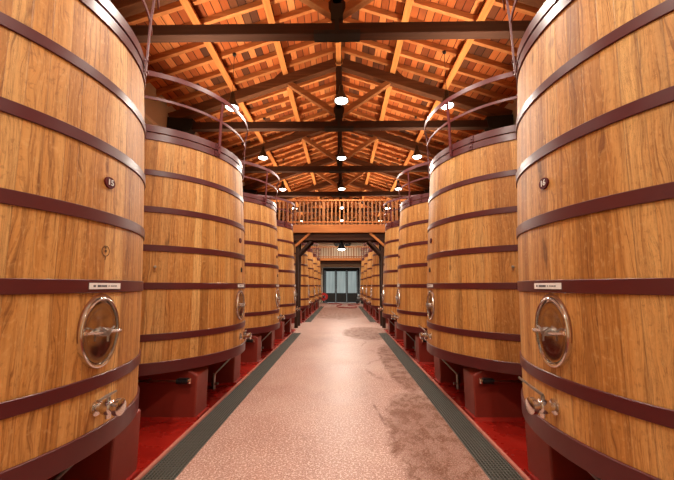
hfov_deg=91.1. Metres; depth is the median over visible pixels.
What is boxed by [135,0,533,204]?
ceiling
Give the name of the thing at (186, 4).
purlin
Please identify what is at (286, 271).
wine vat
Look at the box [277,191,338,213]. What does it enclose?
rafter
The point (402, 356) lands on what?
grating
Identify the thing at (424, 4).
rafter
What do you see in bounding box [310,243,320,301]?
wine vat
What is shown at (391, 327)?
pier
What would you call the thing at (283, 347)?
drain grate
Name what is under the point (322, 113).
rafter
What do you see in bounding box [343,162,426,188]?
rafter
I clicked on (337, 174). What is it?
rafter
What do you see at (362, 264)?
wine vat
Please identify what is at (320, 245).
wall
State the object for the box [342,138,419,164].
rafter
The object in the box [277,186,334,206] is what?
rafter
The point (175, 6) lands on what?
rafter
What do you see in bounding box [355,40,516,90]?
rafter
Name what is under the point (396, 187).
pendant lamp
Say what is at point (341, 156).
pendant lamp
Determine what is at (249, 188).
roof truss
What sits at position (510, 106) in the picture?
wall
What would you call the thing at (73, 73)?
wine vat
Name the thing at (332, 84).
rafter
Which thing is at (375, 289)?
wine vat
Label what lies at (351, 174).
rafter
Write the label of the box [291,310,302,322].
pier
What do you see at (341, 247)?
pendant lamp
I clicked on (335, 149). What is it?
rafter
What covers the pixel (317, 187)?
roof truss
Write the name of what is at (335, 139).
rafter
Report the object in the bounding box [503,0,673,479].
wine vat
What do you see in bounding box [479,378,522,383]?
pipe
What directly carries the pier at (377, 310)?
on the floor
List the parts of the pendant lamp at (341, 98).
lamp glass, cord, lamp shade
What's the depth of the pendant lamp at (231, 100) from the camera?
8.00 m
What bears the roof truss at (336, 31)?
attached to the wall at (158, 111)
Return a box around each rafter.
[124,0,210,24]
[140,0,285,45]
[145,0,329,64]
[146,18,330,83]
[156,41,322,95]
[167,46,335,106]
[193,71,335,121]
[200,90,335,138]
[210,100,334,142]
[212,81,335,121]
[221,111,328,147]
[229,116,334,152]
[242,132,337,165]
[242,148,337,182]
[243,132,331,160]
[244,143,337,175]
[245,152,337,184]
[254,162,336,189]
[257,164,336,191]
[258,138,337,165]
[267,173,326,191]
[267,173,338,198]
[269,176,338,199]
[275,173,335,191]
[277,185,332,203]
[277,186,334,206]
[277,187,337,207]
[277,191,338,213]
[281,202,330,218]
[284,189,337,207]
[289,204,334,219]
[342,46,513,103]
[342,71,486,118]
[342,81,467,119]
[342,132,430,161]
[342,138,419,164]
[342,143,427,172]
[342,163,422,190]
[342,173,395,190]
[342,176,403,196]
[342,189,399,207]
[343,17,512,71]
[343,115,446,149]
[343,148,427,176]
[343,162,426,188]
[344,0,517,55]
[344,91,478,135]
[344,107,455,143]
[344,152,429,181]
[345,173,405,190]
[345,187,399,206]
[346,101,466,139]
[346,185,399,204]
[349,131,433,158]
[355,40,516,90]
[355,172,415,190]
[395,0,494,20]
[478,0,539,15]
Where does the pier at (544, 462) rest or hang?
on the floor
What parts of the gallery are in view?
rail, rail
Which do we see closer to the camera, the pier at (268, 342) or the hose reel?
the pier at (268, 342)
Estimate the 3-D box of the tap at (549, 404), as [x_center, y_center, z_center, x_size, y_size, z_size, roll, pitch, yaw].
[1.201,0.936,1.970,0.164,0.197,0.171,0,-8,1]
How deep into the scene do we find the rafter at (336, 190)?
22.86 m
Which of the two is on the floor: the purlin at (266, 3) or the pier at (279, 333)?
the pier at (279, 333)
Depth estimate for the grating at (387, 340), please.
8.98 m
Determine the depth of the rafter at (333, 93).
11.34 m
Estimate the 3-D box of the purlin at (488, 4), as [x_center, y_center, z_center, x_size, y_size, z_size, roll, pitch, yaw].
[3.079,-3.725,13.085,0.186,0.189,35.000,0,-8,1]
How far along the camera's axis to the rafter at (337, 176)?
20.25 m
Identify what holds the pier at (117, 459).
on the floor
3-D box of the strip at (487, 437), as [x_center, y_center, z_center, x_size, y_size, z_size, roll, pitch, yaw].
[1.625,3.087,11.462,0.035,0.014,25.600,0,-8,1]
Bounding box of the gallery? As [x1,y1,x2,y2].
[313,246,367,263]
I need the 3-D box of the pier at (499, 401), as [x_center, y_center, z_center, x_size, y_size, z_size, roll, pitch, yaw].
[2.744,1.771,3.895,2.420,0.555,0.380,0,-8,1]
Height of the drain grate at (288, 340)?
0.014 m
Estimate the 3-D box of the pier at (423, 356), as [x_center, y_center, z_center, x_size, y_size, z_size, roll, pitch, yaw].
[2.786,2.143,6.592,2.420,0.555,0.380,0,-8,1]
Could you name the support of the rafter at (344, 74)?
attached to the ceiling
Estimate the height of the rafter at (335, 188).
1.774 m
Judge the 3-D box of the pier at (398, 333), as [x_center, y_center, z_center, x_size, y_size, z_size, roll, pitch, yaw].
[2.828,2.515,9.289,2.420,0.555,0.380,0,-8,1]
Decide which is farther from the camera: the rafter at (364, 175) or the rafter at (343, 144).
the rafter at (364, 175)
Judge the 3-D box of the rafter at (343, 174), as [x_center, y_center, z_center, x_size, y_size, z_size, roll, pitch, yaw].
[2.692,-3.135,19.668,4.848,1.774,0.085,0,-8,1]
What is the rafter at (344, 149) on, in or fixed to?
attached to the ceiling
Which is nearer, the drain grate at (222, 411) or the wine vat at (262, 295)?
the drain grate at (222, 411)
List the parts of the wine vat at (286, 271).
rail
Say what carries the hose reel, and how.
on the floor
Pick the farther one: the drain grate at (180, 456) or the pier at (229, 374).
the pier at (229, 374)
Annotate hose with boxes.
[329,303,359,307]
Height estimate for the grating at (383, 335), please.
0.014 m
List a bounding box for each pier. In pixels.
[47,408,141,479]
[138,366,208,421]
[205,354,241,385]
[241,334,261,363]
[258,330,275,350]
[274,320,284,340]
[283,318,291,333]
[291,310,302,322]
[301,309,305,319]
[375,309,378,319]
[387,319,395,333]
[394,320,403,340]
[402,331,416,350]
[414,334,433,363]
[433,356,465,385]
[462,366,524,421]
[523,420,594,479]
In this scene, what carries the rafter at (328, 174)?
attached to the ceiling
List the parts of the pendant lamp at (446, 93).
lamp shade, lamp glass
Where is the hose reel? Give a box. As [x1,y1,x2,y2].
[321,293,327,302]
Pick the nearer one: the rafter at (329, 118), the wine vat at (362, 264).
the rafter at (329, 118)
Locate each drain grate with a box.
[140,468,183,479]
[153,420,224,468]
[203,392,249,420]
[232,374,264,391]
[251,361,276,373]
[264,351,284,360]
[275,344,290,350]
[282,338,296,343]
[288,333,300,337]
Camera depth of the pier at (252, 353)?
6.44 m
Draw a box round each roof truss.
[109,0,545,42]
[167,59,513,134]
[234,119,441,172]
[242,154,429,196]
[272,177,407,211]
[276,197,399,220]
[293,205,383,224]
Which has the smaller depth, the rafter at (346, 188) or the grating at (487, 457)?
the grating at (487, 457)
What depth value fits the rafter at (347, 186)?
21.80 m
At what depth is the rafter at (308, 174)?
18.13 m
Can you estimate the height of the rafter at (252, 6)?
1.774 m
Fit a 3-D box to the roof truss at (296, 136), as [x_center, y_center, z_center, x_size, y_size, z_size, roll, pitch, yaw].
[0.107,-3.578,12.707,9.530,2.160,0.290,0,-8,1]
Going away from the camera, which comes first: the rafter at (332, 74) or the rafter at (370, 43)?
the rafter at (370, 43)
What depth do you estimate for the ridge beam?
9.10 m
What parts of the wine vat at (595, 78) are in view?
post, rail, number plate, wing handle, manhole door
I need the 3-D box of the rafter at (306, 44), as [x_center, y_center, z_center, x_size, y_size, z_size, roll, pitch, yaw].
[-2.432,-4.642,8.741,4.848,1.774,0.085,0,-8,1]
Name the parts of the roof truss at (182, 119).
king post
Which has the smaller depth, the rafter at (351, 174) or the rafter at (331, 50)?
the rafter at (331, 50)
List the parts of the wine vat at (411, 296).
post, rail, rail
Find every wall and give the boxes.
[144,83,244,185]
[309,215,371,302]
[482,94,516,132]
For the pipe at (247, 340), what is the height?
0.069 m
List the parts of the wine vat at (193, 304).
rail, rail, post, manhole door, post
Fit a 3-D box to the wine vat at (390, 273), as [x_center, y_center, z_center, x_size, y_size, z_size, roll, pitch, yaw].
[2.652,0.853,10.197,2.806,3.975,2.673,0,-8,1]
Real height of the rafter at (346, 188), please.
1.774 m
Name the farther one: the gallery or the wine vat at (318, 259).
the gallery
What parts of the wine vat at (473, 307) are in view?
post, manhole door, post, rail, rail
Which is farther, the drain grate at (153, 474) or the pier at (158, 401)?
the pier at (158, 401)
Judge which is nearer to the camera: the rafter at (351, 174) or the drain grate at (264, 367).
the drain grate at (264, 367)
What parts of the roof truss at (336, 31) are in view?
king post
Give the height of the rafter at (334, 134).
1.774 m
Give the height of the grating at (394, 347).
0.014 m
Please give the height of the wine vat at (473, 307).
3.975 m
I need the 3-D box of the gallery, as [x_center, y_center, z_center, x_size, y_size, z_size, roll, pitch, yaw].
[0.365,1.431,28.792,9.400,1.450,2.540,0,-8,1]
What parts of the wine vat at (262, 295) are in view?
rail, rail, post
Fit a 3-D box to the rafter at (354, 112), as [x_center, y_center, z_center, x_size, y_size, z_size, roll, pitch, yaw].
[2.577,-4.146,12.332,4.848,1.774,0.085,0,-8,1]
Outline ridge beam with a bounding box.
[336,42,340,65]
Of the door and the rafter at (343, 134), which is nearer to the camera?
the rafter at (343, 134)
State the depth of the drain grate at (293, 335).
10.06 m
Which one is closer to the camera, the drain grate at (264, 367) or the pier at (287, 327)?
the drain grate at (264, 367)
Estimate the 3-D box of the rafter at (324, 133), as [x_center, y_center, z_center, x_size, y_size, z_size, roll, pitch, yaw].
[-2.350,-3.919,13.980,4.848,1.774,0.085,0,-8,1]
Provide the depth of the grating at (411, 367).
6.07 m
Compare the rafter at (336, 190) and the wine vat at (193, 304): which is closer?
the wine vat at (193, 304)
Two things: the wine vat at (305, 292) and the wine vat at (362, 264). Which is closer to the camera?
the wine vat at (305, 292)
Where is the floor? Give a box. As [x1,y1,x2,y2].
[137,303,527,479]
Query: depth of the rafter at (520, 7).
6.47 m
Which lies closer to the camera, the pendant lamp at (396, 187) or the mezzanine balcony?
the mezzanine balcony
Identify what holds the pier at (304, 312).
on the floor
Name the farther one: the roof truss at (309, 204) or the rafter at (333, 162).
the roof truss at (309, 204)
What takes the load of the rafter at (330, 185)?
attached to the ceiling
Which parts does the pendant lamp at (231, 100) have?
lamp shade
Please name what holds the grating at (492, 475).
in the floor
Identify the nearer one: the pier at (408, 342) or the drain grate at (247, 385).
the drain grate at (247, 385)
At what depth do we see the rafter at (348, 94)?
11.28 m
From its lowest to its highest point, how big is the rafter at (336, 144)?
1.774 m
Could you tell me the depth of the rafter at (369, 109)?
11.80 m
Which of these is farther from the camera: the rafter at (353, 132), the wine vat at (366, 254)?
the wine vat at (366, 254)
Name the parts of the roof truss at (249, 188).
king post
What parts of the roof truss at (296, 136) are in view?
king post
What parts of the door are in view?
pane, pane, pane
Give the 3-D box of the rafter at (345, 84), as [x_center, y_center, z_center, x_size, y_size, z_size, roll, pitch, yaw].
[2.552,-4.363,10.760,4.848,1.774,0.085,0,-8,1]
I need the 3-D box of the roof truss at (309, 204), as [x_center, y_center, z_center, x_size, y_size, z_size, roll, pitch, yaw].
[0.268,-2.169,22.930,9.530,2.160,0.290,0,-8,1]
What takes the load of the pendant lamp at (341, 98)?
hanging from the ridge beam
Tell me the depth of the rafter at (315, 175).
18.66 m
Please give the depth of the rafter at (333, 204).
26.50 m
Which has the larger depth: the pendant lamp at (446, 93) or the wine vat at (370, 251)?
the wine vat at (370, 251)
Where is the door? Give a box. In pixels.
[323,268,359,302]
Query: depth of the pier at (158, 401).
3.75 m
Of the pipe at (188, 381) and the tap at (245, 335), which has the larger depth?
the tap at (245, 335)
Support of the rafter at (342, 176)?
attached to the ceiling
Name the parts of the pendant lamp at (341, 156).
lamp shade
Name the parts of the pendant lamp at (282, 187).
lamp shade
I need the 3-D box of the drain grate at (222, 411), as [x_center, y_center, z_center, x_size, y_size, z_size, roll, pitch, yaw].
[-1.379,2.103,4.215,0.267,0.014,0.984,0,-8,1]
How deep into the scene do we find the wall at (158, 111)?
8.64 m
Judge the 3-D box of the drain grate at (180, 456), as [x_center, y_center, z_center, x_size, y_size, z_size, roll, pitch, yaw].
[-1.394,1.968,3.235,0.267,0.014,0.984,0,-8,1]
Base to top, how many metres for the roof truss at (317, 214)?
2.160 m
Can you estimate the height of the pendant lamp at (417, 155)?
1.483 m
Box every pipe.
[138,378,191,384]
[245,339,254,342]
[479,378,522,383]
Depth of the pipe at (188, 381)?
3.69 m
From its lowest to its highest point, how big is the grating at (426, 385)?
0.014 m
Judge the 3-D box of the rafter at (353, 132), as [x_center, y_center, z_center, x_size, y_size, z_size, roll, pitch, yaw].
[2.602,-3.930,13.904,4.848,1.774,0.085,0,-8,1]
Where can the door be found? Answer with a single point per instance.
(340, 284)
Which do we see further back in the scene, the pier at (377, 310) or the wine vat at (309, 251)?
the wine vat at (309, 251)
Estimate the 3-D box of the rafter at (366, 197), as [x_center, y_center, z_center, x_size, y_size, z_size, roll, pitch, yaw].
[2.741,-2.702,22.812,4.848,1.774,0.085,0,-8,1]
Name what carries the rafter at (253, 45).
attached to the ceiling
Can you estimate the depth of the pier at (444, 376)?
5.07 m
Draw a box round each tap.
[90,390,125,418]
[239,330,251,340]
[277,314,284,319]
[391,311,398,319]
[418,325,431,340]
[518,376,560,417]
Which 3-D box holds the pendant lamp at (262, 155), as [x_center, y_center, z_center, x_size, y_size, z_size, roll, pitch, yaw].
[-2.495,-3.453,11.248,0.344,1.483,0.344,0,-8,1]
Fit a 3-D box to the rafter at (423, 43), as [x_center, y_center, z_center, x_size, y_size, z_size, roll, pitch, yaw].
[2.511,-4.724,8.140,4.848,1.774,0.085,0,-8,1]
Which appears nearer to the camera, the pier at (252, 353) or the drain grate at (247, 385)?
the drain grate at (247, 385)
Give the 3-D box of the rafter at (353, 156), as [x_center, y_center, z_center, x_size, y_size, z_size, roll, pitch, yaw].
[2.643,-3.569,16.524,4.848,1.774,0.085,0,-8,1]
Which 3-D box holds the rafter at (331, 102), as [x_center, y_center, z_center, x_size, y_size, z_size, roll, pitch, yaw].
[-2.383,-4.208,11.884,4.848,1.774,0.085,0,-8,1]
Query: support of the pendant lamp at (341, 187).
hanging from the ridge beam
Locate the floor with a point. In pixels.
(338, 403)
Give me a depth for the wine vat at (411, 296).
6.89 m
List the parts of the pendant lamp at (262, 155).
lamp shade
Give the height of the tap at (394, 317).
0.197 m
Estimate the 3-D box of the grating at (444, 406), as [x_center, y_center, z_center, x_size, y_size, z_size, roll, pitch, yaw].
[1.356,2.098,4.173,0.267,0.014,0.984,0,-8,1]
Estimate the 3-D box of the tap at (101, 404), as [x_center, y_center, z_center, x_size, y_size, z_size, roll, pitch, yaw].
[-1.323,0.958,1.903,0.164,0.137,0.157,0,-8,1]
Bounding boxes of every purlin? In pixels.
[179,0,308,224]
[262,0,321,207]
[357,0,413,219]
[373,0,494,224]
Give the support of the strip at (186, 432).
on the floor
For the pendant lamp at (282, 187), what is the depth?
14.76 m
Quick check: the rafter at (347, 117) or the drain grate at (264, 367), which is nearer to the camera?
the drain grate at (264, 367)
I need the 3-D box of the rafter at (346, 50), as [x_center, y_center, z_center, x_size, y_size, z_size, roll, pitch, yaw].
[2.528,-4.580,9.188,4.848,1.774,0.085,0,-8,1]
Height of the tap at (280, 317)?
0.137 m
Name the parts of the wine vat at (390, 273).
rail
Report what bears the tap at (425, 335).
on the wine vat at (473, 307)
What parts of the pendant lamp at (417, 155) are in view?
lamp shade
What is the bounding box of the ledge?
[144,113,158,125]
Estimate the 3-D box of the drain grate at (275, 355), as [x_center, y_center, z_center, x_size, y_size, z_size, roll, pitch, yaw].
[-1.333,2.509,7.154,0.267,0.014,0.984,0,-8,1]
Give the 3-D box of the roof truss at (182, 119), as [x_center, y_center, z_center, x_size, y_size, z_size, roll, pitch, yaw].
[0.054,-4.048,9.300,9.530,2.160,0.290,0,-8,1]
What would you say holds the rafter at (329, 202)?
attached to the ceiling
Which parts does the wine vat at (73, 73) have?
manhole door, wing handle, number plate, rail, post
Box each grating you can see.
[379,333,390,337]
[382,338,396,343]
[387,344,403,351]
[393,352,411,360]
[400,361,424,374]
[410,374,441,392]
[424,393,469,421]
[446,422,515,471]
[484,471,523,479]
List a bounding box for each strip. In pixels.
[134,309,316,479]
[368,313,530,479]
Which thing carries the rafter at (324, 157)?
attached to the ceiling
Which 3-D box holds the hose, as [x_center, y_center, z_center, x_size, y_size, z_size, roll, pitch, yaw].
[0.768,4.954,25.171,2.125,0.064,6.179,1,-8,-9]
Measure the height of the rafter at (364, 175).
1.774 m
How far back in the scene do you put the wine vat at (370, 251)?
16.77 m
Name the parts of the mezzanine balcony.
post, post, rail, rail, post, post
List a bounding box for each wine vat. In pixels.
[0,0,158,479]
[138,70,251,388]
[240,160,284,350]
[255,194,299,331]
[292,223,312,312]
[307,245,317,307]
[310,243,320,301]
[313,248,323,299]
[358,248,367,302]
[360,243,369,304]
[363,246,372,306]
[368,223,386,313]
[378,194,419,331]
[391,161,430,350]
[418,71,521,388]
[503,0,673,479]
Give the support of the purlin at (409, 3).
attached to the roof truss at (296, 136)
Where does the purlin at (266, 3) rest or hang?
on the roof truss at (336, 31)
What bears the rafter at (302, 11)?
attached to the ceiling
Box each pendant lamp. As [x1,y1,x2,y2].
[224,52,238,111]
[258,117,267,159]
[279,159,285,190]
[334,42,348,104]
[337,132,346,159]
[337,241,345,250]
[338,145,344,189]
[395,158,401,189]
[412,116,421,158]
[440,50,453,109]
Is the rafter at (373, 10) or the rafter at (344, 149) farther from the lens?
the rafter at (344, 149)
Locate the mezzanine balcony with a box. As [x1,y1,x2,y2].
[271,199,405,327]
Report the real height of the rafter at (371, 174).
1.774 m

